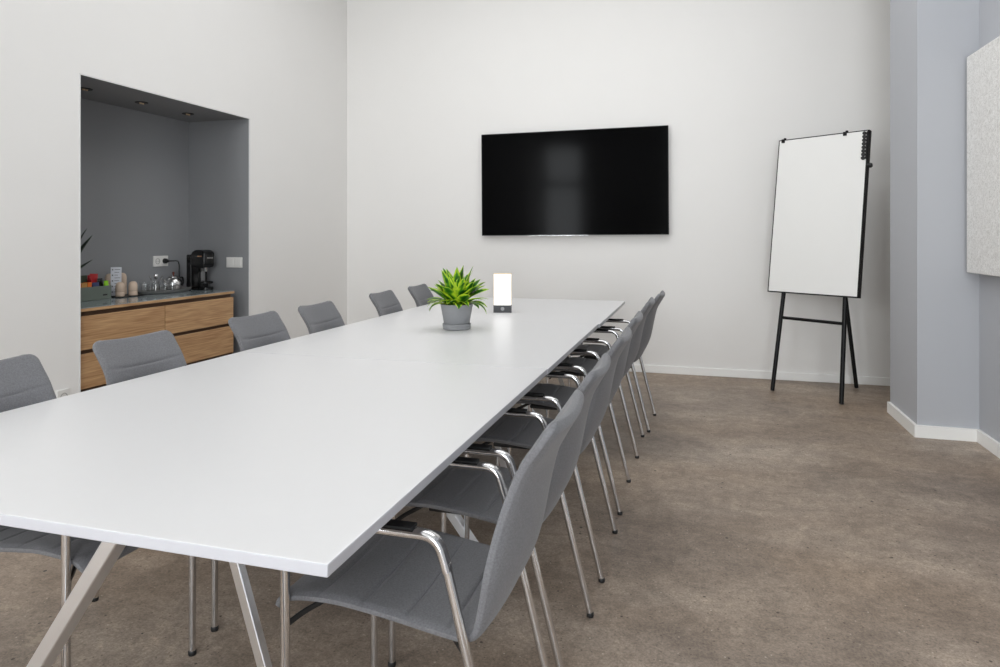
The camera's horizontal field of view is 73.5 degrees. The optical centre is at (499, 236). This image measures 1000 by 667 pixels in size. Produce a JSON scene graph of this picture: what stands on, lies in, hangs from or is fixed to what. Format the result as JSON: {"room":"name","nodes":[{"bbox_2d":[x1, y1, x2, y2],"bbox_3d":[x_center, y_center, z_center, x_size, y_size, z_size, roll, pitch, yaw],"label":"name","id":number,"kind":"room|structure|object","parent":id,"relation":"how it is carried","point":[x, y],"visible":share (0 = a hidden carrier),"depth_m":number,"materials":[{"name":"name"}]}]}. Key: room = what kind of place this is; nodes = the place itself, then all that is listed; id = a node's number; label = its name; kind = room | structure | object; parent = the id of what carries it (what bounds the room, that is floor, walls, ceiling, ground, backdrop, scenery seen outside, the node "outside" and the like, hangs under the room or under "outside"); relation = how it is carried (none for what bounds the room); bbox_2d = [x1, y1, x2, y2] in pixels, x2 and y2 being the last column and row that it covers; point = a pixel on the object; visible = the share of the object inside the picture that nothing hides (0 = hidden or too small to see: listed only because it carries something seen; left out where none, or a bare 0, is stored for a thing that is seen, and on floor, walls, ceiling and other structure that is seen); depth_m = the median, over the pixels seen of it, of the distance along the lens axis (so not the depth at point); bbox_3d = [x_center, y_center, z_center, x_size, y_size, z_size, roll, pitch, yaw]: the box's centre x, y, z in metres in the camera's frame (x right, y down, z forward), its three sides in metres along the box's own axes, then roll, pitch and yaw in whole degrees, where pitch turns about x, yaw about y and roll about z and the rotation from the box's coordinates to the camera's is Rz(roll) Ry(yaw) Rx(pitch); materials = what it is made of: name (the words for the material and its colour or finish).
{"room":"conference room","nodes":[
{"label":"conference room","id":0,"kind":"room"},
{"bbox_2d":[0,0,346,394],"bbox_3d":[-2.962,-0.750,2.588,0.100,4.000,9.305,0,0,16],"label":"wall","id":1,"kind":"structure","parent":0,"point":[280,65],"depth_m":4.77,"materials":[{"name":"white paint"}]},
{"bbox_2d":[56,388,69,397],"bbox_3d":[-2.527,0.928,3.877,0.012,0.085,0.081,0,0,16],"label":"wall socket","id":2,"kind":"object","parent":1,"relation":"attached to","point":[65,392],"visible":0.36,"depth_m":3.87,"materials":[{"name":"white plastic"}]},
{"bbox_2d":[79,73,249,392],"bbox_3d":[-2.281,0.139,4.746,0.009,2.223,1.590,0,0,16],"label":"trim","id":3,"kind":"structure","parent":1,"relation":"attached to","point":[80,74],"depth_m":3.99,"materials":[{"name":"white paint"}]},
{"bbox_2d":[81,75,248,353],"bbox_3d":[-2.617,0.091,4.845,0.696,2.317,1.778,0,0,16],"label":"wall niche","id":4,"kind":"object","parent":1,"relation":"in","point":[157,179],"visible":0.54,"depth_m":5.33,"materials":[{"name":"grey paint"}]},
{"bbox_2d":[81,87,92,90],"bbox_3d":[-2.716,-0.960,4.386,0.088,0.014,0.088,0,0,16],"label":"recessed light","id":5,"kind":"object","parent":4,"relation":"attached to","point":[82,88],"visible":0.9,"depth_m":4.37,"materials":[{"name":"black"}]},
{"bbox_2d":[135,101,147,104],"bbox_3d":[-2.585,-0.960,4.833,0.088,0.014,0.088,0,0,16],"label":"recessed light","id":6,"kind":"object","parent":4,"relation":"attached to","point":[137,102],"visible":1,"depth_m":4.82,"materials":[{"name":"black"}]},
{"bbox_2d":[153,256,167,266],"bbox_3d":[-2.717,0.197,5.365,0.012,0.085,0.152,0,0,16],"label":"wall socket","id":7,"kind":"object","parent":4,"relation":"attached to","point":[157,260],"visible":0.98,"depth_m":5.35,"materials":[{"name":"white plastic"}]},
{"bbox_2d":[163,259,179,276],"bbox_3d":[-2.654,0.304,5.446,0.064,0.254,0.164,0,0,16],"label":"power cable","id":8,"kind":"object","parent":7,"relation":"attached to","point":[164,260],"visible":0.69,"depth_m":5.39,"materials":[{"name":"black plastic"}]},
{"bbox_2d":[226,257,242,267],"bbox_3d":[-2.196,0.214,5.536,0.152,0.085,0.014,0,0,16],"label":"light switch","id":9,"kind":"object","parent":4,"relation":"attached to","point":[233,262],"visible":1,"depth_m":5.53,"materials":[{"name":"white plastic"}]},
{"bbox_2d":[0,371,999,666],"bbox_3d":[-0.448,1.300,1.853,6.500,0.100,9.705,0,0,16],"label":"floor","id":10,"kind":"structure","parent":0,"point":[790,525],"depth_m":2.53,"materials":[{"name":"concrete"}]},
{"bbox_2d":[0,354,196,666],"bbox_3d":[-1.247,0.810,1.886,0.645,0.880,0.444,0,0,17],"label":"chair","id":11,"kind":"object","parent":10,"relation":"on","point":[24,381],"visible":0.32,"depth_m":1.97,"materials":[{"name":"silver metal"}]},
{"bbox_2d":[81,302,164,391],"bbox_3d":[-2.698,0.853,4.418,0.560,0.795,0.682,0,0,16],"label":"base cabinet","id":12,"kind":"object","parent":10,"relation":"on","point":[129,321],"visible":0.19,"depth_m":4.22,"materials":[{"name":"brown wood"}]},
{"bbox_2d":[81,289,233,311],"bbox_3d":[-2.598,0.443,4.763,0.569,0.022,1.416,0,0,16],"label":"countertop","id":13,"kind":"structure","parent":12,"relation":"on","point":[92,305],"depth_m":4.67,"materials":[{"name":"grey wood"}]},
{"bbox_2d":[81,230,91,267],"bbox_3d":[-2.793,0.189,4.373,0.167,0.486,0.354,0,0,16],"label":"houseplant","id":14,"kind":"object","parent":13,"relation":"on","point":[83,245],"visible":0.06,"depth_m":4.46,"materials":[{"name":"green plant"}]},
{"bbox_2d":[81,285,110,301],"bbox_3d":[-2.832,0.386,4.516,0.161,0.092,0.362,0,0,15],"label":"storage box","id":15,"kind":"object","parent":13,"relation":"on","point":[98,292],"visible":0.3,"depth_m":4.55,"materials":[{"name":"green plastic"}]},
{"bbox_2d":[81,275,86,282],"bbox_3d":[-2.849,0.345,4.569,0.032,0.158,0.085,0,0,16],"label":"snack packet","id":16,"kind":"object","parent":15,"relation":"in","point":[84,277],"visible":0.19,"depth_m":4.58,"materials":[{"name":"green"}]},
{"bbox_2d":[89,274,97,282],"bbox_3d":[-2.802,0.341,4.614,0.029,0.172,0.078,0,0,13],"label":"snack packet","id":17,"kind":"object","parent":15,"relation":"in","point":[93,278],"visible":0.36,"depth_m":4.61,"materials":[{"name":"red"}]},
{"bbox_2d":[92,282,98,286],"bbox_3d":[-2.764,0.369,4.572,0.032,0.112,0.056,0,0,16],"label":"snack packet","id":18,"kind":"object","parent":15,"relation":"in","point":[94,284],"visible":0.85,"depth_m":4.56,"materials":[{"name":"blue"}]},
{"bbox_2d":[97,278,102,285],"bbox_3d":[-2.766,0.357,4.631,0.024,0.135,0.040,0,0,16],"label":"snack packet","id":19,"kind":"object","parent":15,"relation":"in","point":[99,280],"visible":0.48,"depth_m":4.63,"materials":[{"name":"black plastic"}]},
{"bbox_2d":[105,274,110,284],"bbox_3d":[-2.817,0.346,4.835,0.061,0.159,0.061,0,0,16],"label":"cup","id":20,"kind":"object","parent":15,"relation":"in","point":[108,276],"visible":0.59,"depth_m":4.81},
{"bbox_2d":[111,294,145,297],"bbox_3d":[-2.744,0.429,4.848,0.230,0.006,0.225,0,0,16],"label":"mat","id":21,"kind":"object","parent":13,"relation":"on","point":[126,295],"visible":0.46,"depth_m":4.79,"materials":[{"name":"black"}]},
{"bbox_2d":[111,267,121,295],"bbox_3d":[-2.762,0.323,4.820,0.068,0.205,0.017,0,0,-22],"label":"menu card","id":22,"kind":"object","parent":21,"relation":"on","point":[116,272],"visible":0.8,"depth_m":4.82,"materials":[{"name":"white paper"}]},
{"bbox_2d":[115,282,124,295],"bbox_3d":[-2.712,0.375,4.782,0.060,0.102,0.060,0,0,16],"label":"cup","id":23,"kind":"object","parent":21,"relation":"on","point":[120,287],"visible":1,"depth_m":4.76,"materials":[{"name":"brown"}]},
{"bbox_2d":[121,273,126,293],"bbox_3d":[-2.780,0.346,4.929,0.061,0.159,0.061,0,0,16],"label":"cup","id":24,"kind":"object","parent":21,"relation":"on","point":[124,277],"visible":0.36,"depth_m":4.92,"materials":[{"name":"beige ceramic"}]},
{"bbox_2d":[128,281,137,294],"bbox_3d":[-2.664,0.375,4.864,0.060,0.102,0.060,0,0,16],"label":"cup","id":25,"kind":"object","parent":21,"relation":"on","point":[133,287],"visible":1,"depth_m":4.84,"materials":[{"name":"brown"}]},
{"bbox_2d":[138,287,191,293],"bbox_3d":[-2.615,0.420,5.209,0.288,0.024,0.518,0,0,16],"label":"serving tray","id":26,"kind":"object","parent":13,"relation":"on","point":[182,289],"visible":0.67,"depth_m":5.07,"materials":[{"name":"grey metal"}]},
{"bbox_2d":[141,283,149,290],"bbox_3d":[-2.660,0.389,5.027,0.061,0.077,0.061,0,0,16],"label":"drinking glass","id":27,"kind":"object","parent":26,"relation":"on","point":[144,286],"visible":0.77,"depth_m":5.00,"materials":[{"name":"white"}]},
{"bbox_2d":[151,282,159,290],"bbox_3d":[-2.627,0.388,5.115,0.060,0.078,0.060,0,0,16],"label":"glass jar","id":28,"kind":"object","parent":26,"relation":"on","point":[155,286],"visible":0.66,"depth_m":5.09,"materials":[{"name":"white"}]},
{"bbox_2d":[161,281,168,290],"bbox_3d":[-2.594,0.389,5.185,0.061,0.077,0.061,0,0,16],"label":"drinking glass","id":29,"kind":"object","parent":26,"relation":"on","point":[164,285],"visible":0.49,"depth_m":5.16,"materials":[{"name":"white"}]},
{"bbox_2d":[168,281,175,289],"bbox_3d":[-2.573,0.389,5.256,0.061,0.077,0.061,0,0,16],"label":"drinking glass","id":30,"kind":"object","parent":26,"relation":"on","point":[172,284],"visible":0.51,"depth_m":5.23,"materials":[{"name":"white"}]},
{"bbox_2d":[163,272,183,289],"bbox_3d":[-2.626,0.355,5.392,0.174,0.145,0.143,0,0,-35],"label":"teapot","id":31,"kind":"object","parent":26,"relation":"on","point":[179,282],"visible":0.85,"depth_m":5.36,"materials":[{"name":"silver metal"}]},
{"bbox_2d":[187,250,213,289],"bbox_3d":[-2.436,0.270,5.461,0.219,0.324,0.112,0,0,24],"label":"coffee machine","id":32,"kind":"object","parent":13,"relation":"on","point":[199,261],"visible":0.98,"depth_m":5.43,"materials":[{"name":"black plastic"}]},
{"bbox_2d":[199,286,212,289],"bbox_3d":[-2.385,0.420,5.439,0.108,0.024,0.108,0,0,24],"label":"drip tray","id":33,"kind":"object","parent":32,"relation":"on","point":[200,287],"depth_m":5.40,"materials":[{"name":"black plastic"}]},
{"bbox_2d":[92,330,218,631],"bbox_3d":[-1.098,0.810,2.417,0.645,0.880,0.444,0,0,20],"label":"chair","id":34,"kind":"object","parent":10,"relation":"on","point":[123,359],"visible":0.12,"depth_m":2.46,"materials":[{"name":"grey fabric"}]},
{"bbox_2d":[162,294,232,364],"bbox_3d":[-2.501,0.853,5.092,0.560,0.795,0.718,0,0,16],"label":"base cabinet","id":35,"kind":"object","parent":10,"relation":"on","point":[200,327],"visible":0.33,"depth_m":5.02,"materials":[{"name":"brown wood"}]},
{"bbox_2d":[228,311,290,350],"bbox_3d":[-0.899,0.810,3.108,0.645,0.880,0.444,0,0,19],"label":"chair","id":36,"kind":"object","parent":10,"relation":"on","point":[258,330],"visible":0.12,"depth_m":3.19,"materials":[{"name":"grey fabric"}]},
{"bbox_2d":[0,352,546,666],"bbox_3d":[-0.709,0.880,2.005,1.387,0.740,1.600,0,0,16],"label":"conference table","id":37,"kind":"object","parent":10,"relation":"on","point":[284,462],"visible":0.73,"depth_m":1.55,"materials":[{"name":"laminate"}]},
{"bbox_2d":[298,301,344,333],"bbox_3d":[-0.740,0.810,3.639,0.645,0.880,0.444,0,0,16],"label":"chair","id":38,"kind":"object","parent":10,"relation":"on","point":[322,316],"visible":0.2,"depth_m":3.71,"materials":[{"name":"grey fabric"}]},
{"bbox_2d":[369,290,402,316],"bbox_3d":[-0.517,0.810,4.438,0.645,0.880,0.444,0,0,15],"label":"chair","id":39,"kind":"object","parent":10,"relation":"on","point":[385,302],"visible":0.15,"depth_m":4.51,"materials":[{"name":"grey fabric"}]},
{"bbox_2d":[241,316,597,467],"bbox_3d":[-0.289,0.880,3.438,1.392,0.740,1.382,0,0,16],"label":"conference table","id":40,"kind":"object","parent":10,"relation":"on","point":[519,344],"visible":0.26,"depth_m":3.22,"materials":[{"name":"laminate"}]},
{"bbox_2d":[427,265,488,330],"bbox_3d":[-0.236,0.333,3.693,0.351,0.354,0.350,0,0,16],"label":"potted plant","id":41,"kind":"object","parent":40,"relation":"on","point":[456,308],"visible":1,"depth_m":3.63,"materials":[{"name":"green plant"}]},
{"bbox_2d":[408,284,434,306],"bbox_3d":[-0.348,0.810,5.051,0.645,0.880,0.444,0,0,15],"label":"chair","id":42,"kind":"object","parent":10,"relation":"on","point":[421,293],"visible":0.13,"depth_m":5.11,"materials":[{"name":"grey fabric"}]},
{"bbox_2d":[275,389,583,666],"bbox_3d":[-0.137,0.810,1.563,0.645,0.880,0.444,0,0,16],"label":"chair","id":43,"kind":"object","parent":10,"relation":"on","point":[441,584],"visible":0.91,"depth_m":1.44,"materials":[{"name":"grey fabric"}]},
{"bbox_2d":[388,353,610,666],"bbox_3d":[0.011,0.810,2.072,0.645,0.880,0.444,0,0,16],"label":"chair","id":44,"kind":"object","parent":10,"relation":"on","point":[466,492],"visible":0.59,"depth_m":1.95,"materials":[{"name":"silver metal"}]},
{"bbox_2d":[383,297,624,385],"bbox_3d":[0.112,0.880,4.800,1.404,0.740,1.454,0,0,16],"label":"conference table","id":45,"kind":"object","parent":10,"relation":"on","point":[598,312],"visible":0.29,"depth_m":4.56,"materials":[{"name":"laminate"}]},
{"bbox_2d":[493,273,511,312],"bbox_3d":[0.017,0.379,4.510,0.122,0.262,0.063,0,0,1],"label":"table lamp","id":46,"kind":"object","parent":45,"relation":"on","point":[502,282],"visible":1,"depth_m":4.48,"materials":[{"name":"grey plastic"}]},
{"bbox_2d":[464,327,631,582],"bbox_3d":[0.198,0.810,2.693,0.645,0.880,0.444,0,0,16],"label":"chair","id":47,"kind":"object","parent":10,"relation":"on","point":[507,431],"visible":0.58,"depth_m":2.56,"materials":[{"name":"silver metal"}]},
{"bbox_2d":[507,311,642,515],"bbox_3d":[0.369,0.810,3.278,0.645,0.880,0.444,0,0,16],"label":"chair","id":48,"kind":"object","parent":10,"relation":"on","point":[562,393],"visible":0.41,"depth_m":3.16,"materials":[{"name":"silver metal"}]},
{"bbox_2d":[546,297,654,458],"bbox_3d":[0.604,0.810,4.046,0.645,0.880,0.444,0,0,16],"label":"chair","id":49,"kind":"object","parent":10,"relation":"on","point":[588,365],"visible":0.35,"depth_m":3.90,"materials":[{"name":"silver metal"}]},
{"bbox_2d":[567,290,664,432],"bbox_3d":[0.789,0.810,4.554,0.645,0.880,0.444,0,0,18],"label":"chair","id":50,"kind":"object","parent":10,"relation":"on","point":[600,350],"visible":0.56,"depth_m":4.40,"materials":[{"name":"silver metal"}]},
{"bbox_2d":[768,130,872,403],"bbox_3d":[2.531,0.212,5.309,0.727,2.073,0.649,0,0,13],"label":"flip chart","id":51,"kind":"object","parent":10,"relation":"on","point":[818,239],"visible":1,"depth_m":5.28,"materials":[{"name":"white paper"}]},
{"bbox_2d":[347,0,889,377],"bbox_3d":[1.103,-0.750,6.351,6.350,4.000,0.200,0,0,16],"label":"wall","id":52,"kind":"structure","parent":0,"point":[730,80],"depth_m":6.19,"materials":[{"name":"white paint"}]},
{"bbox_2d":[481,125,668,235],"bbox_3d":[0.681,-0.503,6.335,1.776,0.996,0.068,0,0,16],"label":"television","id":53,"kind":"object","parent":52,"relation":"attached to","point":[606,181],"visible":1,"depth_m":6.29,"materials":[{"name":"black"}]},
{"bbox_2d":[629,364,889,385],"bbox_3d":[1.135,1.216,6.229,5.720,0.068,0.016,0,0,16],"label":"baseboard","id":54,"kind":"structure","parent":52,"relation":"attached to","point":[865,380],"depth_m":5.88,"materials":[{"name":"white paint"}]},
{"bbox_2d":[890,0,999,442],"bbox_3d":[2.143,-0.750,0.600,1.124,4.000,8.354,0,0,16],"label":"wall","id":55,"kind":"structure","parent":0,"point":[945,318],"depth_m":4.15,"materials":[{"name":"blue paint"}]},
{"bbox_2d":[887,402,999,458],"bbox_3d":[1.754,1.212,0.713,0.354,0.075,8.354,0,0,16],"label":"baseboard","id":56,"kind":"structure","parent":55,"relation":"attached to","point":[919,431],"depth_m":4.12,"materials":[{"name":"white paint"}]},
{"bbox_2d":[967,36,999,276],"bbox_3d":[2.611,-0.436,3.156,0.079,1.310,1.900,0,0,16],"label":"acoustic panel","id":57,"kind":"object","parent":55,"relation":"attached to","point":[983,66],"visible":1,"depth_m":3.84,"materials":[{"name":"fabric"}]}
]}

